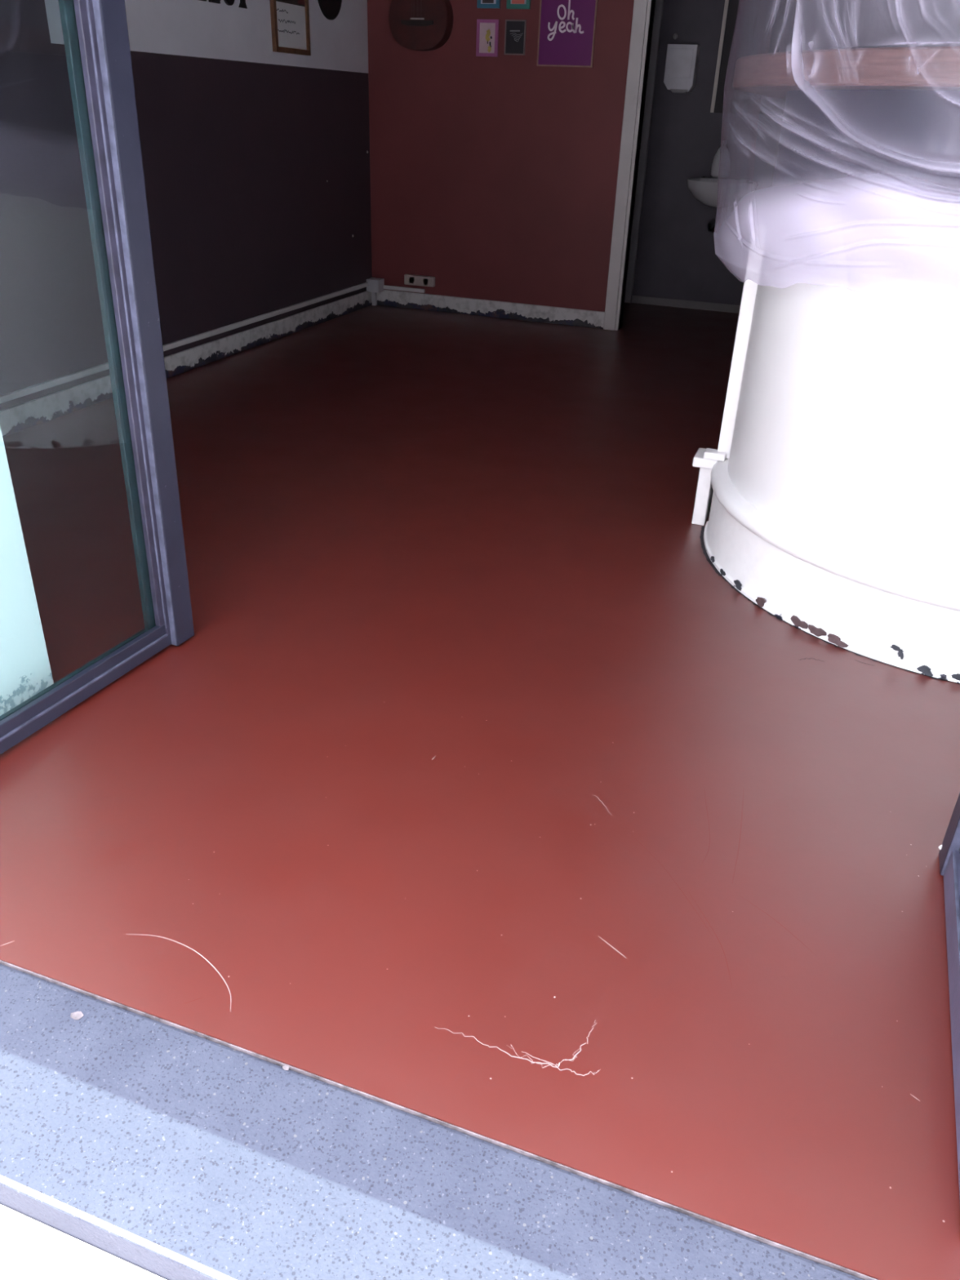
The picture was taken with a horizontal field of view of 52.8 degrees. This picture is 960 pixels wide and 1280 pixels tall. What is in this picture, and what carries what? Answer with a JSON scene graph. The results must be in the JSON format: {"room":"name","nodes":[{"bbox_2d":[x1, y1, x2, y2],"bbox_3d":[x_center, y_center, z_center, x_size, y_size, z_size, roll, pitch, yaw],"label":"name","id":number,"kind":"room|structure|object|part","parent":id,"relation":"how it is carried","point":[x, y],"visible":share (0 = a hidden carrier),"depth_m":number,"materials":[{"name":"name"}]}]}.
{"room":"shop entrance","nodes":[
{"label":"shop entrance","id":0,"kind":"room"},
{"bbox_2d":[0,426,53,715],"bbox_3d":[-1.814,-1.076,1.453,1.585,2.750,0.812,12,30,17],"label":"wall","id":1,"kind":"structure","parent":0,"point":[25,671],"depth_m":2.08,"materials":[{"name":"white paint"}]},
{"bbox_2d":[0,0,194,754],"bbox_3d":[-0.885,-0.747,1.552,0.060,2.128,0.934,15,31,20],"label":"door","id":2,"kind":"structure","parent":1,"relation":"in","point":[95,35],"depth_m":2.01,"materials":[{"name":"grey paint"}]},
{"bbox_3d":[-0.951,0.175,2.040,0.038,0.030,0.859,15,31,20],"label":"rail","id":3,"kind":"part","parent":2,"relation":"part of","materials":[{"name":"grey metal"}]},
{"bbox_2d":[0,964,863,1279],"bbox_3d":[-0.016,0.860,1.236,4.800,0.300,0.280,12,30,17],"label":"threshold","id":4,"kind":"object","parent":1,"relation":"attached to","point":[171,1153],"depth_m":1.23,"materials":[{"name":"stone"}]},
{"bbox_2d":[0,960,877,1279],"bbox_3d":[0.036,0.689,1.290,4.800,0.051,0.002,12,30,17],"label":"trim","id":5,"kind":"structure","parent":1,"relation":"attached to","point":[758,1238],"depth_m":1.29,"materials":[{"name":"silver metal"}]},
{"bbox_2d":[0,0,372,410],"bbox_3d":[-1.547,-2.443,3.951,0.124,2.750,4.720,12,30,17],"label":"wall","id":6,"kind":"structure","parent":0,"point":[255,157],"depth_m":4.58,"materials":[{"name":"black paint"}]},
{"bbox_2d":[0,282,368,403],"bbox_3d":[-1.544,-1.329,4.489,0.018,0.024,4.625,12,30,17],"label":"cable trunking","id":7,"kind":"object","parent":6,"relation":"attached to","point":[31,389],"visible":0.8,"depth_m":4.75,"materials":[{"name":"white plastic"}]},
{"bbox_2d":[0,290,372,436],"bbox_3d":[-1.532,-1.270,4.573,0.016,0.098,4.720,12,30,17],"label":"baseboard","id":8,"kind":"structure","parent":6,"relation":"attached to","point":[17,418],"depth_m":4.79,"materials":[{"name":"white paint"}]},
{"bbox_2d":[208,0,220,4],"bbox_3d":[-1.218,-3.003,4.418,0.012,0.160,0.082,12,30,17],"label":"letter","id":9,"kind":"object","parent":6,"relation":"attached to","point":[218,2],"depth_m":4.45,"materials":[{"name":"black"}]},
{"bbox_2d":[223,0,234,5],"bbox_3d":[-1.177,-3.057,4.519,0.012,0.160,0.090,12,30,17],"label":"letter","id":10,"kind":"object","parent":6,"relation":"attached to","point":[229,2],"depth_m":4.55,"materials":[{"name":"black"}]},
{"bbox_2d":[238,0,247,8],"bbox_3d":[-1.136,-3.109,4.615,0.012,0.160,0.108,12,30,17],"label":"letter","id":11,"kind":"object","parent":6,"relation":"attached to","point":[242,4],"depth_m":4.64,"materials":[{"name":"black"}]},
{"bbox_2d":[269,0,311,55],"bbox_3d":[-0.981,-3.261,5.003,0.022,0.395,0.360,12,30,17],"label":"picture frame","id":12,"kind":"object","parent":6,"relation":"attached to","point":[290,19],"visible":1,"depth_m":5.04,"materials":[{"name":"brown wood"}]},
{"bbox_2d":[275,0,306,49],"bbox_3d":[-0.985,-3.262,5.005,0.012,0.347,0.312,12,30,17],"label":"print","id":13,"kind":"object","parent":12,"relation":"attached to","point":[291,15],"depth_m":5.04},
{"bbox_2d":[317,0,342,20],"bbox_3d":[-0.826,-3.578,5.315,0.010,0.294,0.294,12,30,17],"label":"disc","id":14,"kind":"object","parent":6,"relation":"attached to","point":[330,9],"visible":1,"depth_m":5.36,"materials":[{"name":"black"}]},
{"bbox_2d":[0,302,959,1279],"bbox_3d":[1.068,-0.750,4.045,5.600,0.121,6.543,12,30,17],"label":"floor","id":15,"kind":"structure","parent":0,"point":[468,789],"depth_m":1.94,"materials":[{"name":"red paint"}]},
{"bbox_2d":[691,0,959,683],"bbox_3d":[1.746,-1.092,2.624,2.150,1.900,2.085,12,30,17],"label":"counter","id":16,"kind":"object","parent":15,"relation":"on","point":[829,489],"depth_m":2.35,"materials":[{"name":"white paint"}]},
{"bbox_3d":[0.803,-0.898,2.964,0.046,0.694,0.045,12,30,17],"label":"corner post","id":17,"kind":"part","parent":16,"relation":"part of","materials":[{"name":"white paint"}]},
{"bbox_3d":[1.428,-0.012,2.420,2.191,0.186,0.531,24,36,34],"label":"skirting","id":18,"kind":"part","parent":16,"relation":"part of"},
{"bbox_3d":[1.428,-0.114,2.362,2.200,0.046,0.538,24,36,34],"label":"bead moulding","id":19,"kind":"part","parent":16,"relation":"part of","materials":[{"name":"white paint"}]},
{"bbox_2d":[713,0,959,291],"bbox_3d":[1.664,-1.393,2.295,2.108,1.158,1.795,12,30,17],"label":"plastic sheet","id":20,"kind":"object","parent":16,"relation":"on","point":[884,235],"visible":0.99,"depth_m":2.14,"materials":[{"name":"clear plastic"}]},
{"bbox_3d":[1.827,-0.719,2.881,2.000,1.005,1.935,12,30,17],"label":"panel","id":21,"kind":"part","parent":16,"relation":"part of","materials":[{"name":"white paint"}]},
{"bbox_2d":[732,46,959,98],"bbox_3d":[1.759,-1.395,2.457,2.150,0.066,2.085,12,30,17],"label":"countertop","id":22,"kind":"structure","parent":16,"relation":"on","point":[915,68],"depth_m":2.00,"materials":[{"name":"brown wood"}]},
{"bbox_2d":[367,0,655,329],"bbox_3d":[1.861,-2.973,5.161,5.620,2.750,0.100,12,30,17],"label":"wall","id":23,"kind":"structure","parent":0,"point":[492,178],"depth_m":5.88,"materials":[{"name":"red paint"}]},
{"bbox_2d":[366,277,384,306],"bbox_3d":[-0.698,-2.320,6.459,0.091,0.172,0.091,12,30,17],"label":"junction box","id":24,"kind":"object","parent":23,"relation":"attached to","point":[375,285],"visible":1,"depth_m":6.41,"materials":[{"name":"white plastic"}]},
{"bbox_2d":[383,284,424,293],"bbox_3d":[-0.511,-2.330,6.422,0.310,0.022,0.016,12,30,17],"label":"cable trunking","id":25,"kind":"object","parent":23,"relation":"attached to","point":[390,287],"visible":1,"depth_m":6.41,"materials":[{"name":"white plastic"}]},
{"bbox_2d":[404,274,435,287],"bbox_3d":[-0.389,-2.358,6.343,0.215,0.065,0.036,12,30,17],"label":"wall socket","id":26,"kind":"object","parent":23,"relation":"attached to","point":[409,279],"visible":1,"depth_m":6.33,"materials":[{"name":"white plastic"}]},
{"bbox_2d":[408,276,414,284],"bbox_3d":[-0.449,-2.359,6.347,0.048,0.048,0.002,12,30,17],"label":"outlet","id":27,"kind":"object","parent":26,"relation":"attached to","point":[411,279],"depth_m":6.35,"materials":[{"name":"black plastic"}]},
{"bbox_2d":[422,277,429,285],"bbox_3d":[-0.355,-2.339,6.319,0.048,0.048,0.002,12,30,17],"label":"outlet","id":28,"kind":"object","parent":26,"relation":"attached to","point":[425,281],"depth_m":6.32,"materials":[{"name":"black plastic"}]},
{"bbox_2d":[475,18,499,57],"bbox_3d":[0.043,-3.470,5.581,0.130,0.182,0.016,12,30,17],"label":"picture frame","id":29,"kind":"object","parent":23,"relation":"attached to","point":[487,30],"visible":1,"depth_m":5.58,"materials":[{"name":"pink paper"}]},
{"bbox_2d":[479,22,495,53],"bbox_3d":[0.044,-3.471,5.583,0.096,0.148,0.007,12,30,17],"label":"print","id":30,"kind":"object","parent":29,"relation":"attached to","point":[486,30],"depth_m":5.58,"materials":[{"name":"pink paper"}]},
{"bbox_2d":[476,0,500,8],"bbox_3d":[0.051,-3.679,5.465,0.134,0.187,0.016,12,30,17],"label":"picture frame","id":31,"kind":"object","parent":23,"relation":"attached to","point":[480,3],"visible":1,"depth_m":5.50,"materials":[{"name":"blue paper"}]},
{"bbox_2d":[480,0,496,4],"bbox_3d":[0.053,-3.680,5.468,0.094,0.147,0.007,12,30,17],"label":"print","id":32,"kind":"object","parent":31,"relation":"attached to","point":[482,2],"depth_m":5.50,"materials":[{"name":"white paper"}]},
{"bbox_2d":[377,289,604,328],"bbox_3d":[0.032,-2.156,6.289,1.592,0.102,0.016,12,30,17],"label":"baseboard","id":33,"kind":"structure","parent":23,"relation":"attached to","point":[493,308],"depth_m":6.26,"materials":[{"name":"white paint"}]},
{"bbox_2d":[503,19,526,54],"bbox_3d":[0.201,-3.443,5.530,0.122,0.170,0.014,12,30,17],"label":"picture frame","id":34,"kind":"object","parent":23,"relation":"attached to","point":[515,29],"visible":1,"depth_m":5.53,"materials":[{"name":"grey"}]},
{"bbox_2d":[506,0,530,8],"bbox_3d":[0.220,-3.643,5.415,0.137,0.189,0.016,12,30,17],"label":"picture frame","id":35,"kind":"object","parent":23,"relation":"attached to","point":[511,4],"visible":1,"depth_m":5.45,"materials":[{"name":"blue paper"}]},
{"bbox_2d":[511,0,526,4],"bbox_3d":[0.221,-3.644,5.418,0.093,0.145,0.007,12,30,17],"label":"print","id":36,"kind":"object","parent":35,"relation":"attached to","point":[513,2],"depth_m":5.44,"materials":[{"name":"pink paper"}]},
{"bbox_2d":[536,0,597,67],"bbox_3d":[0.488,-3.461,5.402,0.326,0.450,0.014,12,30,17],"label":"picture frame","id":37,"kind":"object","parent":23,"relation":"attached to","point":[566,28],"visible":1,"depth_m":5.43,"materials":[{"name":"purple wood"}]},
{"bbox_2d":[603,0,655,330],"bbox_3d":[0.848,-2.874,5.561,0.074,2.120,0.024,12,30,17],"label":"trim","id":38,"kind":"structure","parent":23,"relation":"attached to","point":[640,6],"depth_m":5.60,"materials":[{"name":"white wood"}]},
{"bbox_3d":[-0.312,-4.225,5.293,0.024,0.028,0.070,12,30,17],"label":"wall hook","id":39,"kind":"object","parent":23,"relation":"attached to","visible":0},
{"bbox_2d":[388,0,453,50],"bbox_3d":[-0.334,-3.901,5.445,0.366,1.000,0.110,12,30,17],"label":"acoustic guitar","id":40,"kind":"object","parent":39,"relation":"hanging from","point":[415,24],"visible":1,"depth_m":5.59,"materials":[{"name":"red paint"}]},
{"bbox_2d":[632,0,782,305],"bbox_3d":[2.745,-3.324,5.862,4.500,2.750,0.100,12,30,17],"label":"wall","id":41,"kind":"structure","parent":0,"point":[677,259],"depth_m":6.44,"materials":[{"name":"grey paint"}]},
{"bbox_2d":[624,0,663,302],"bbox_3d":[1.078,-3.395,6.439,0.105,2.200,0.030,12,30,17],"label":"trim","id":42,"kind":"structure","parent":41,"relation":"attached to","point":[659,6],"depth_m":6.47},
{"bbox_2d":[672,33,678,39],"bbox_3d":[1.240,-3.823,6.133,0.034,0.034,0.044,12,30,17],"label":"peg","id":43,"kind":"object","parent":41,"relation":"attached to","point":[675,36],"visible":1,"depth_m":6.12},
{"bbox_2d":[663,44,700,93],"bbox_3d":[1.283,-3.639,6.171,0.187,0.264,0.112,12,30,17],"label":"dispenser","id":44,"kind":"object","parent":41,"relation":"attached to","point":[682,60],"visible":1,"depth_m":6.12,"materials":[{"name":"plastic"}]},
{"bbox_3d":[1.265,-3.642,6.113,0.145,0.160,0.004,12,30,17],"label":"lid panel","id":45,"kind":"part","parent":44,"relation":"part of","materials":[{"name":"plastic"}]},
{"bbox_2d":[631,295,740,313],"bbox_3d":[2.237,-2.209,6.602,2.440,0.050,0.012,12,30,17],"label":"baseboard","id":46,"kind":"structure","parent":41,"relation":"attached to","point":[635,299],"depth_m":6.83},
{"bbox_2d":[686,176,758,232],"bbox_3d":[1.559,-2.831,6.313,0.456,0.328,0.405,12,30,17],"label":"basin","id":47,"kind":"object","parent":41,"relation":"attached to","point":[704,189],"visible":0.98,"depth_m":6.17,"materials":[{"name":"white ceramic"}]},
{"bbox_2d":[711,140,730,177],"bbox_3d":[1.574,-3.129,6.299,0.120,0.215,0.120,12,30,17],"label":"soap bottle","id":48,"kind":"object","parent":47,"relation":"on","point":[725,163],"visible":0.84,"depth_m":6.27,"materials":[{"name":"white plastic"}]},
{"bbox_3d":[1.561,-2.891,6.278,0.456,0.158,0.401,12,30,17],"label":"bowl","id":49,"kind":"part","parent":47,"relation":"part of","materials":[{"name":"white ceramic"}]},
{"bbox_2d":[710,0,786,115],"bbox_3d":[1.790,-3.696,5.985,0.608,0.785,0.022,12,30,17],"label":"mirror","id":50,"kind":"object","parent":41,"relation":"attached to","point":[752,35],"visible":0.52,"depth_m":6.03,"materials":[{"name":"mirror"}]},
{"bbox_3d":[-0.077,-1.675,0.409,2.035,0.570,0.812,12,30,17],"label":"wall","id":51,"kind":"structure","parent":0,"visible":0},
{"bbox_2d":[938,792,959,1199],"bbox_3d":[0.786,-0.355,0.979,0.064,2.128,0.772,12,30,18],"label":"door","id":52,"kind":"structure","parent":51,"relation":"in","point":[949,850],"depth_m":1.59,"materials":[{"name":"grey paint"}]},
{"bbox_3d":[0.740,0.558,1.452,0.049,0.062,0.697,12,30,18],"label":"rail","id":53,"kind":"part","parent":52,"relation":"part of","materials":[{"name":"grey metal"}]},
{"label":"outside","id":54,"kind":"structure","parent":0,"visible":0},
{"bbox_2d":[0,1204,166,1279],"bbox_3d":[-1.686,3.319,-3.264,60.000,0.264,10.496,12,30,17],"label":"ground","id":55,"kind":"structure","parent":54,"point":[30,1249],"depth_m":1.19,"materials":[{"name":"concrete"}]}
]}

